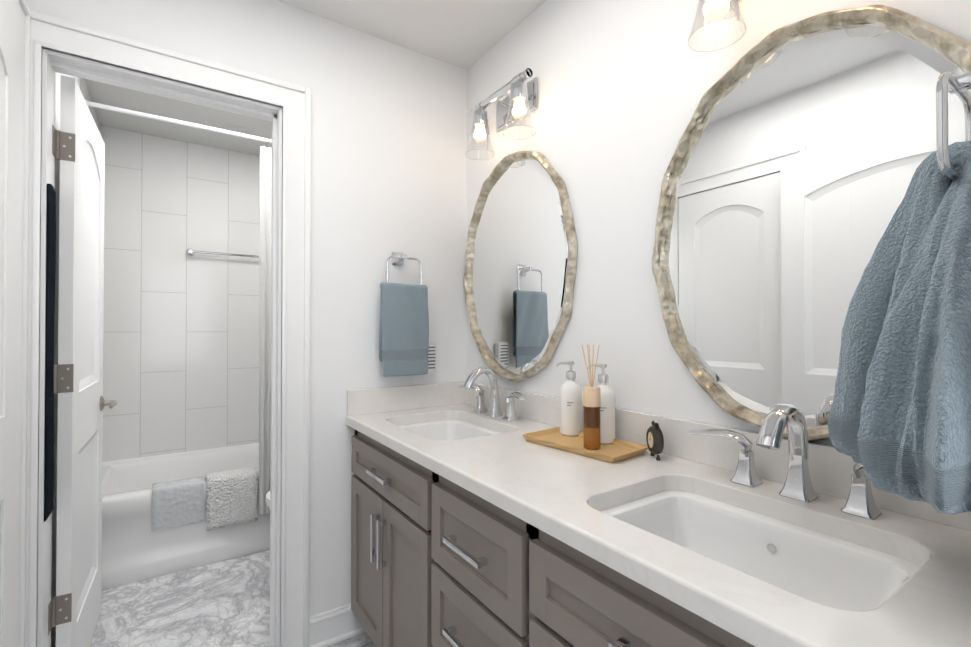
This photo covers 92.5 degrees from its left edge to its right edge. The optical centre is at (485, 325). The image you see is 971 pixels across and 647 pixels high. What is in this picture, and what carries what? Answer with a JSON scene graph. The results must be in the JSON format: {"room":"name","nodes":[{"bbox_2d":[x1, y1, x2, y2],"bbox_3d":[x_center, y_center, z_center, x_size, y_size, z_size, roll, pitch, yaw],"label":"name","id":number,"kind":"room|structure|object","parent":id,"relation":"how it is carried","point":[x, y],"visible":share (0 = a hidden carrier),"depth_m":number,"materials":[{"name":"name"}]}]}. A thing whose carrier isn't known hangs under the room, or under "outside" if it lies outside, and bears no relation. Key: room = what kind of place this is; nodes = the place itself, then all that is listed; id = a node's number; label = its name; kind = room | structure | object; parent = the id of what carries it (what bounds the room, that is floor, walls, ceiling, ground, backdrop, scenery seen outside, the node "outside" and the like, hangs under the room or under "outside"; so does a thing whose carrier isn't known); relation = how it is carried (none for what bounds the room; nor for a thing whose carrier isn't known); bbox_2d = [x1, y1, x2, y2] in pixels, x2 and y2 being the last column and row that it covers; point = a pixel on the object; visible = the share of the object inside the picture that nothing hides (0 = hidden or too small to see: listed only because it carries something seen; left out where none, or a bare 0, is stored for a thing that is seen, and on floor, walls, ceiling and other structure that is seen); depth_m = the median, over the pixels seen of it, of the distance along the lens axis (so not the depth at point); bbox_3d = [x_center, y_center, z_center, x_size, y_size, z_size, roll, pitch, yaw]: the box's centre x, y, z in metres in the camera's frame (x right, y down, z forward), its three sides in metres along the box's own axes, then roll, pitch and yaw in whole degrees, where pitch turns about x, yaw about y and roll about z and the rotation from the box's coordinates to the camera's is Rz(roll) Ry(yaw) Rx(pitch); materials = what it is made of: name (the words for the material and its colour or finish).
{"room":"bathroom","nodes":[
{"label":"bathroom","id":0,"kind":"room"},
{"bbox_2d":[0,0,19,646],"bbox_3d":[-1.082,0.211,0.968,0.035,2.022,0.604,0,-1,-34],"label":"closet door","id":1,"kind":"structure","parent":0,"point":[9,111],"depth_m":1.16,"materials":[{"name":"white wood"}]},
{"bbox_2d":[8,0,30,646],"bbox_3d":[-1.089,0.160,0.988,0.021,2.130,0.821,0,-1,-34],"label":"trim","id":2,"kind":"structure","parent":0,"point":[21,9],"depth_m":1.31,"materials":[{"name":"white wood"}]},
{"bbox_2d":[51,72,77,596],"bbox_3d":[-1.369,0.013,1.276,0.120,2.430,3.720,0,-1,-34],"label":"wall","id":3,"kind":"structure","parent":0,"point":[56,316],"depth_m":1.76,"materials":[{"name":"white paint"}]},
{"bbox_2d":[51,626,55,646],"bbox_3d":[-1.622,1.170,1.771,0.026,0.125,0.830,0,-1,-34],"label":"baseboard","id":4,"kind":"structure","parent":3,"relation":"attached to","point":[53,630],"depth_m":1.68,"materials":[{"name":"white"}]},
{"bbox_2d":[48,75,116,646],"bbox_3d":[-1.488,0.218,1.728,0.151,2.022,0.689,0,-1,-34],"label":"door","id":5,"kind":"structure","parent":3,"relation":"in","point":[78,152],"depth_m":1.58,"materials":[{"name":"white wood"}]},
{"bbox_2d":[78,77,100,134],"bbox_3d":[-2.079,0.024,2.438,0.006,2.430,0.760,0,-1,-34],"label":"wall tile","id":6,"kind":"structure","parent":3,"relation":"attached to","point":[82,85],"depth_m":2.33,"materials":[{"name":"white tile"}]},
{"bbox_2d":[85,100,271,143],"bbox_3d":[-1.230,-1.011,2.527,1.484,0.052,0.052,0,-1,-34],"label":"curtain rod","id":7,"kind":"object","parent":6,"relation":"attached to","point":[150,116],"visible":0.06,"depth_m":2.30,"materials":[{"name":"white metal"}]},
{"bbox_2d":[85,79,271,155],"bbox_3d":[-1.224,-1.189,2.520,1.500,0.004,1.600,0,-1,-34],"label":"ceiling","id":8,"kind":"structure","parent":0,"point":[120,97],"depth_m":2.68,"materials":[{"name":"white paint"}]},
{"bbox_2d":[221,125,256,138],"bbox_3d":[-1.512,-1.178,2.856,0.200,0.010,0.200,0,-1,-34],"label":"recessed light","id":9,"kind":"object","parent":8,"relation":"attached to","point":[240,129],"visible":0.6,"depth_m":2.81,"materials":[{"name":"grey"}]},
{"bbox_2d":[101,126,259,461],"bbox_3d":[-1.706,0.031,3.221,1.740,2.430,0.120,0,-1,-34],"label":"wall tile","id":10,"kind":"structure","parent":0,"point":[180,350],"depth_m":2.98,"materials":[{"name":"white tile"}]},
{"bbox_2d":[186,249,258,257],"bbox_3d":[-1.715,-0.470,3.113,0.488,0.048,0.056,0,-1,-34],"label":"towel bar","id":11,"kind":"object","parent":10,"relation":"attached to","point":[190,252],"visible":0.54,"depth_m":3.05,"materials":[{"name":"silver metal"}]},
{"bbox_2d":[90,549,374,646],"bbox_3d":[-0.317,1.252,1.156,2.400,0.050,5.200,0,-1,-34],"label":"floor","id":12,"kind":"structure","parent":0,"point":[225,603],"depth_m":2.01,"materials":[{"name":"stone"}]},
{"bbox_2d":[101,443,269,589],"bbox_3d":[-1.458,1.027,2.845,1.484,0.430,0.762,0,-1,-34],"label":"bathtub","id":13,"kind":"object","parent":12,"relation":"on","point":[135,548],"visible":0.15,"depth_m":2.38,"materials":[{"name":"white ceramic"}]},
{"bbox_2d":[151,476,203,531],"bbox_3d":[-1.581,0.904,2.394,0.220,0.208,0.172,0,-1,-34],"label":"towel","id":14,"kind":"object","parent":13,"relation":"on","point":[171,491],"visible":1,"depth_m":2.33,"materials":[{"name":"white fabric"}]},
{"bbox_2d":[205,466,257,530],"bbox_3d":[-1.379,0.923,2.524,0.240,0.264,0.183,0,-1,-34],"label":"bath mat","id":15,"kind":"object","parent":13,"relation":"on","point":[232,497],"visible":0.96,"depth_m":2.45,"materials":[{"name":"white fabric"}]},
{"bbox_2d":[266,491,269,511],"bbox_3d":[-0.703,0.838,2.371,0.766,0.800,0.450,0,-1,-34],"label":"toilet","id":16,"kind":"object","parent":12,"relation":"on","point":[268,500],"visible":0.02,"depth_m":2.15,"materials":[{"name":"white ceramic"}]},
{"bbox_2d":[346,405,970,646],"bbox_3d":[0.165,0.809,1.268,0.576,0.838,1.756,0,-1,-34],"label":"bathroom vanity","id":17,"kind":"object","parent":12,"relation":"on","point":[470,527],"depth_m":0.94,"materials":[{"name":"brown"}]},
{"bbox_2d":[458,367,525,420],"bbox_3d":[-0.010,0.260,1.810,0.169,0.195,0.448,0,-1,-34],"label":"faucet","id":18,"kind":"object","parent":17,"relation":"on","point":[494,410],"visible":1,"depth_m":1.82,"materials":[{"name":"silver metal"}]},
{"bbox_2d":[522,427,647,462],"bbox_3d":[0.281,0.344,1.351,0.175,0.019,0.335,0,-1,-40],"label":"bamboo tray","id":19,"kind":"object","parent":17,"relation":"on","point":[616,450],"visible":0.88,"depth_m":1.32,"materials":[{"name":"beige wood"}]},
{"bbox_2d":[556,361,581,435],"bbox_3d":[0.270,0.232,1.490,0.069,0.232,0.080,0,-1,-34],"label":"soap bottle","id":20,"kind":"object","parent":19,"relation":"on","point":[570,407],"visible":0.98,"depth_m":1.46,"materials":[{"name":"white plastic"}]},
{"bbox_2d":[582,344,600,449],"bbox_3d":[0.298,0.201,1.312,0.048,0.290,0.055,0,-1,-34],"label":"reed diffuser","id":21,"kind":"object","parent":19,"relation":"on","point":[591,415],"visible":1,"depth_m":1.29,"materials":[{"name":"orange glass"}]},
{"bbox_2d":[587,364,614,443],"bbox_3d":[0.348,0.231,1.392,0.069,0.232,0.080,0,-1,-34],"label":"soap bottle","id":22,"kind":"object","parent":19,"relation":"on","point":[607,421],"visible":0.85,"depth_m":1.36,"materials":[{"name":"white plastic"}]},
{"bbox_2d":[646,420,663,460],"bbox_3d":[0.450,0.304,1.234,0.026,0.096,0.076,0,-1,1],"label":"desk clock","id":23,"kind":"object","parent":17,"relation":"on","point":[655,439],"visible":1,"depth_m":1.21,"materials":[{"name":"brown metal"}]},
{"bbox_2d":[688,403,881,519],"bbox_3d":[0.593,0.252,0.919,0.169,0.195,0.448,0,-1,-34],"label":"faucet","id":24,"kind":"object","parent":17,"relation":"on","point":[779,418],"visible":0.96,"depth_m":0.93,"materials":[{"name":"silver metal"}]},
{"bbox_2d":[26,0,466,646],"bbox_3d":[-0.792,0.017,1.763,1.620,2.430,0.120,0,-1,-34],"label":"wall","id":25,"kind":"structure","parent":0,"point":[388,148],"depth_m":1.85,"materials":[{"name":"white paint"}]},
{"bbox_2d":[44,184,55,521],"bbox_3d":[-1.318,0.074,1.407,0.007,0.999,0.108,0,-1,-34],"label":"towel","id":26,"kind":"object","parent":25,"relation":"hanging from","point":[49,356],"visible":1,"depth_m":1.40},
{"bbox_2d":[25,10,310,646],"bbox_3d":[-1.028,0.166,1.589,0.793,2.130,0.141,0,-1,-34],"label":"door frame","id":27,"kind":"structure","parent":25,"relation":"attached to","point":[70,38],"depth_m":1.70,"materials":[{"name":"white wood"}]},
{"bbox_2d":[309,603,365,646],"bbox_3d":[-0.373,1.172,1.948,0.703,0.125,0.026,0,-1,-34],"label":"baseboard","id":28,"kind":"structure","parent":25,"relation":"attached to","point":[334,626],"depth_m":1.80,"materials":[{"name":"white wood"}]},
{"bbox_2d":[379,252,428,376],"bbox_3d":[-0.345,-0.051,1.933,0.208,0.516,0.098,0,-1,-34],"label":"towel set","id":29,"kind":"object","parent":25,"relation":"attached to","point":[404,334],"visible":1,"depth_m":1.89,"materials":[{"name":"blue fabric"}]},
{"bbox_2d":[428,344,435,372],"bbox_3d":[-0.251,0.145,2.032,0.068,0.124,0.039,0,-1,-34],"label":"vent","id":30,"kind":"object","parent":25,"relation":"attached to","point":[432,358],"visible":0.56,"depth_m":2.02,"materials":[{"name":"white plastic"}]},
{"bbox_2d":[277,0,545,69],"bbox_3d":[-0.698,-1.228,1.742,1.740,0.060,3.720,0,-1,-34],"label":"ceiling","id":31,"kind":"structure","parent":0,"point":[465,34],"depth_m":1.83,"materials":[{"name":"white paint"}]},
{"bbox_2d":[467,0,970,445],"bbox_3d":[-0.027,0.021,2.184,0.120,2.430,3.720,0,-1,-34],"label":"wall","id":32,"kind":"structure","parent":0,"point":[624,86],"depth_m":1.43,"materials":[{"name":"white paint"}]},
{"bbox_2d":[465,68,537,160],"bbox_3d":[0.062,-0.816,1.815,0.152,0.232,0.384,0,-1,-34],"label":"sconce","id":33,"kind":"object","parent":32,"relation":"attached to","point":[518,102],"visible":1,"depth_m":1.77,"materials":[{"name":"glass"}]},
{"bbox_2d":[464,151,577,382],"bbox_3d":[0.103,-0.231,1.856,0.032,0.918,0.703,0,-1,-34],"label":"mirror","id":34,"kind":"object","parent":32,"relation":"attached to","point":[520,262],"visible":0.98,"depth_m":1.82,"materials":[{"name":"metal"}]},
{"bbox_2d":[687,0,746,51],"bbox_3d":[0.622,-0.789,0.985,0.152,0.232,0.384,0,-1,-34],"label":"sconce","id":35,"kind":"object","parent":32,"relation":"attached to","point":[715,6],"visible":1,"depth_m":1.08,"materials":[{"name":"glass"}]},
{"bbox_2d":[652,4,970,441],"bbox_3d":[0.667,-0.205,1.022,0.032,0.918,0.703,0,-1,-34],"label":"mirror","id":36,"kind":"object","parent":32,"relation":"attached to","point":[805,148],"visible":0.77,"depth_m":1.02,"materials":[{"name":"metal"}]},
{"bbox_3d":[-1.150,-1.006,2.581,0.108,0.046,0.042,0,-1,-34],"label":"railing","id":37,"kind":"object","parent":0,"visible":0},
{"bbox_2d":[259,146,271,514],"bbox_3d":[-1.149,0.022,2.560,0.172,1.995,0.053,0,-1,-34],"label":"shower curtain","id":38,"kind":"object","parent":37,"relation":"hanging from","point":[265,311],"visible":0.48,"depth_m":2.53,"materials":[{"name":"white fabric"}]},
{"bbox_3d":[0.261,0.003,0.206,1.620,2.430,0.120,0,-1,-34],"label":"wall","id":39,"kind":"structure","parent":0,"visible":0},
{"bbox_2d":[828,71,970,514],"bbox_3d":[0.570,-0.059,0.633,0.393,0.595,0.245,0,-1,-34],"label":"towel set","id":40,"kind":"object","parent":39,"relation":"attached to","point":[899,421],"visible":1,"depth_m":0.59,"materials":[{"name":"blue fabric"}]}
]}

